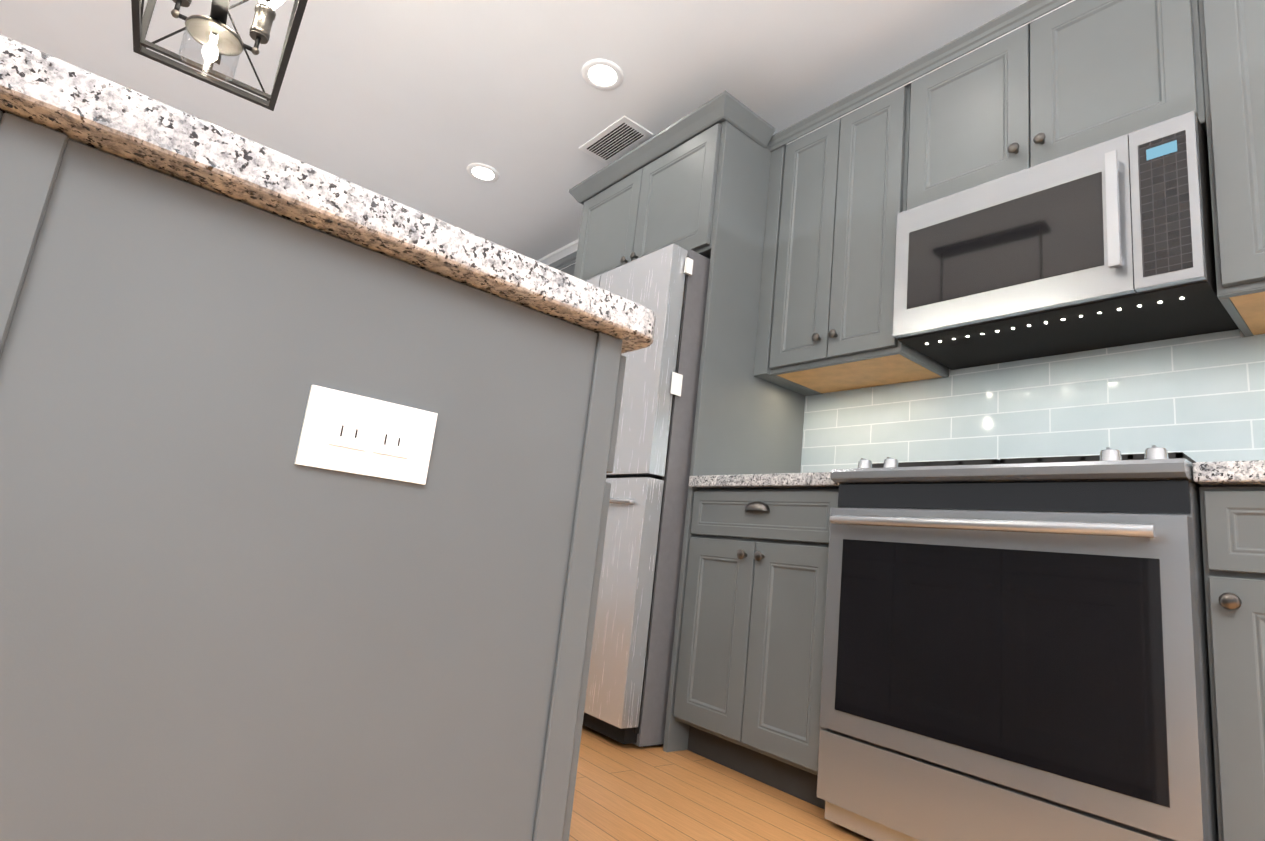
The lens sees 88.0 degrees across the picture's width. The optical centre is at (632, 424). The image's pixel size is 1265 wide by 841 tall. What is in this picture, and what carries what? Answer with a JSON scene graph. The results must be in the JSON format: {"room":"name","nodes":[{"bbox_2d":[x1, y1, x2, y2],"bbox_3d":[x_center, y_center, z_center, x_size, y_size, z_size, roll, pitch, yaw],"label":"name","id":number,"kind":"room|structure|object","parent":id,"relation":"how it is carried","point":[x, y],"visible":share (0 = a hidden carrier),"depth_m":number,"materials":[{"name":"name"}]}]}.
{"room":"kitchen","nodes":[
{"label":"kitchen","id":0,"kind":"room"},
{"bbox_2d":[0,0,1028,260],"bbox_3d":[-1.343,-2.235,0.387,7.300,0.150,9.300,15,-14,-37],"label":"ceiling","id":1,"kind":"structure","parent":0,"point":[420,104],"depth_m":2.95,"materials":[{"name":"paint"}]},
{"bbox_2d":[131,0,307,110],"bbox_3d":[-0.821,-1.391,1.470,0.325,0.960,0.974,14,-13,-34],"label":"chandelier","id":2,"kind":"object","parent":1,"relation":"hanging from","point":[215,35],"visible":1,"depth_m":1.69,"materials":[{"name":"black metal"}]},
{"bbox_2d":[467,163,498,182],"bbox_3d":[-0.852,-1.435,3.735,0.184,0.009,0.184,15,-14,-37],"label":"recessed light","id":3,"kind":"object","parent":1,"relation":"in","point":[483,172],"visible":1,"depth_m":3.73,"materials":[{"name":"white plastic"}]},
{"bbox_2d":[582,59,623,89],"bbox_3d":[-0.131,-1.525,2.857,0.184,0.009,0.184,15,-14,-37],"label":"recessed light","id":4,"kind":"object","parent":1,"relation":"in","point":[600,73],"visible":1,"depth_m":2.85,"materials":[{"name":"white plastic"}]},
{"bbox_2d":[579,115,652,163],"bbox_3d":[-0.090,-1.429,3.309,0.180,0.014,0.380,15,-14,-37],"label":"ceiling vent","id":5,"kind":"object","parent":1,"relation":"in","point":[618,138],"visible":1,"depth_m":3.29,"materials":[{"name":"white metal"}]},
{"bbox_2d":[569,725,872,840],"bbox_3d":[-1.658,0.494,-0.152,7.300,0.150,9.300,15,-14,-37],"label":"floor","id":6,"kind":"structure","parent":0,"point":[628,792],"depth_m":1.73,"materials":[{"name":"brown wood"}]},
{"bbox_2d":[0,110,625,840],"bbox_3d":[-0.916,0.306,1.123,0.920,0.874,1.717,15,-14,-37],"label":"kitchen island","id":7,"kind":"object","parent":6,"relation":"on","point":[224,616],"visible":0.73,"depth_m":0.54,"materials":[{"name":"grey paint"}]},
{"bbox_2d":[0,34,655,353],"bbox_3d":[-0.889,-0.145,1.202,0.950,0.039,1.790,15,-14,-37],"label":"island countertop","id":8,"kind":"structure","parent":7,"relation":"on","point":[77,104],"depth_m":0.55,"materials":[{"name":"stone"}]},
{"bbox_2d":[294,385,437,484],"bbox_3d":[-0.239,0.011,0.599,0.115,0.070,0.007,15,-14,-37],"label":"outlet","id":9,"kind":"object","parent":7,"relation":"attached to","point":[341,431],"visible":1,"depth_m":0.59,"materials":[{"name":"white plastic"}]},
{"bbox_2d":[583,243,709,746],"bbox_3d":[0.029,0.285,2.802,0.828,1.775,0.904,15,-14,-37],"label":"fridge","id":10,"kind":"object","parent":6,"relation":"on","point":[627,692],"visible":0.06,"depth_m":2.30,"materials":[{"name":"silver metal"}]},
{"bbox_2d":[670,257,692,396],"bbox_3d":[0.183,-0.363,2.393,0.050,0.525,0.012,15,-14,-37],"label":"clips","id":11,"kind":"object","parent":10,"relation":"attached to","point":[676,383],"visible":0.96,"depth_m":2.36,"materials":[{"name":"white plastic"}]},
{"bbox_2d":[569,90,804,751],"bbox_3d":[0.146,-0.004,2.927,0.693,2.412,1.083,15,-14,-37],"label":"surround","id":12,"kind":"object","parent":6,"relation":"on","point":[696,180],"visible":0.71,"depth_m":2.62,"materials":[{"name":"grey paint"}]},
{"bbox_2d":[673,488,839,809],"bbox_3d":[0.580,0.688,2.179,0.650,0.874,0.606,15,-14,-37],"label":"base cabinet","id":13,"kind":"object","parent":6,"relation":"on","point":[748,685],"visible":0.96,"depth_m":1.99,"materials":[{"name":"grey paint"}]},
{"bbox_2d":[689,472,838,488],"bbox_3d":[0.635,0.241,2.269,0.643,0.039,0.607,15,-14,-37],"label":"countertop","id":14,"kind":"structure","parent":13,"relation":"on","point":[816,480],"depth_m":2.05,"materials":[{"name":"stone"}]},
{"bbox_2d":[817,445,1218,840],"bbox_3d":[0.979,0.583,1.624,0.722,0.953,0.764,15,-14,-37],"label":"range","id":15,"kind":"object","parent":6,"relation":"on","point":[1015,649],"visible":0.9,"depth_m":1.38,"materials":[{"name":"silver metal"}]},
{"bbox_2d":[1199,486,1264,840],"bbox_3d":[1.646,0.554,0.883,0.650,0.874,1.220,15,-14,-37],"label":"base cabinet","id":16,"kind":"object","parent":6,"relation":"on","point":[1233,529],"visible":1,"depth_m":1.17,"materials":[{"name":"grey paint"}]},
{"bbox_2d":[1192,460,1264,486],"bbox_3d":[1.700,0.108,0.974,0.643,0.039,1.221,15,-14,-37],"label":"countertop","id":17,"kind":"structure","parent":16,"relation":"on","point":[1227,473],"depth_m":1.21,"materials":[{"name":"stone"}]},
{"bbox_2d":[823,331,1263,393],"bbox_3d":[1.237,-0.125,2.292,0.150,2.650,9.300,15,-14,-37],"label":"wall","id":18,"kind":"structure","parent":0,"point":[1241,334],"depth_m":2.43,"materials":[{"name":"paint"}]},
{"bbox_2d":[553,255,575,275],"bbox_3d":[-0.244,-0.492,3.868,0.349,0.911,0.879,15,-14,-37],"label":"upper cabinet","id":19,"kind":"object","parent":18,"relation":"attached to","point":[565,261],"depth_m":3.90,"materials":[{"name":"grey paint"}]},
{"bbox_2d":[537,0,1074,269],"bbox_3d":[1.282,-1.377,2.458,0.100,0.135,9.000,15,-14,-37],"label":"crown molding","id":20,"kind":"structure","parent":18,"relation":"attached to","point":[562,252],"depth_m":4.39,"materials":[{"name":"grey wood"}]},
{"bbox_2d":[754,72,948,395],"bbox_3d":[0.854,-0.670,2.546,0.349,0.995,0.603,15,-14,-37],"label":"upper cabinet","id":21,"kind":"object","parent":18,"relation":"attached to","point":[837,191],"depth_m":2.41,"materials":[{"name":"grey paint"}]},
{"bbox_2d":[800,329,1264,472],"bbox_3d":[1.533,0.011,1.740,0.010,0.528,2.596,15,-14,-37],"label":"backsplash","id":22,"kind":"structure","parent":18,"relation":"attached to","point":[1198,398],"depth_m":2.01,"materials":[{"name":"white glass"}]},
{"bbox_2d":[906,0,1209,209],"bbox_3d":[1.317,-0.950,2.060,0.349,0.533,0.774,15,-14,-37],"label":"upper cabinet","id":23,"kind":"object","parent":18,"relation":"attached to","point":[1069,78],"depth_m":1.92,"materials":[{"name":"grey paint"}]},
{"bbox_2d":[893,111,1238,369],"bbox_3d":[1.227,-0.479,1.937,0.439,0.434,0.758,15,-14,-37],"label":"microwave","id":24,"kind":"object","parent":23,"relation":"attached to","point":[1107,244],"visible":1,"depth_m":1.77,"materials":[{"name":"silver metal"}]},
{"bbox_2d":[1199,0,1264,336],"bbox_3d":[1.827,-0.792,1.364,0.349,0.995,0.917,15,-14,-37],"label":"upper cabinet","id":25,"kind":"object","parent":18,"relation":"attached to","point":[1234,129],"depth_m":1.55,"materials":[{"name":"grey paint"}]}
]}

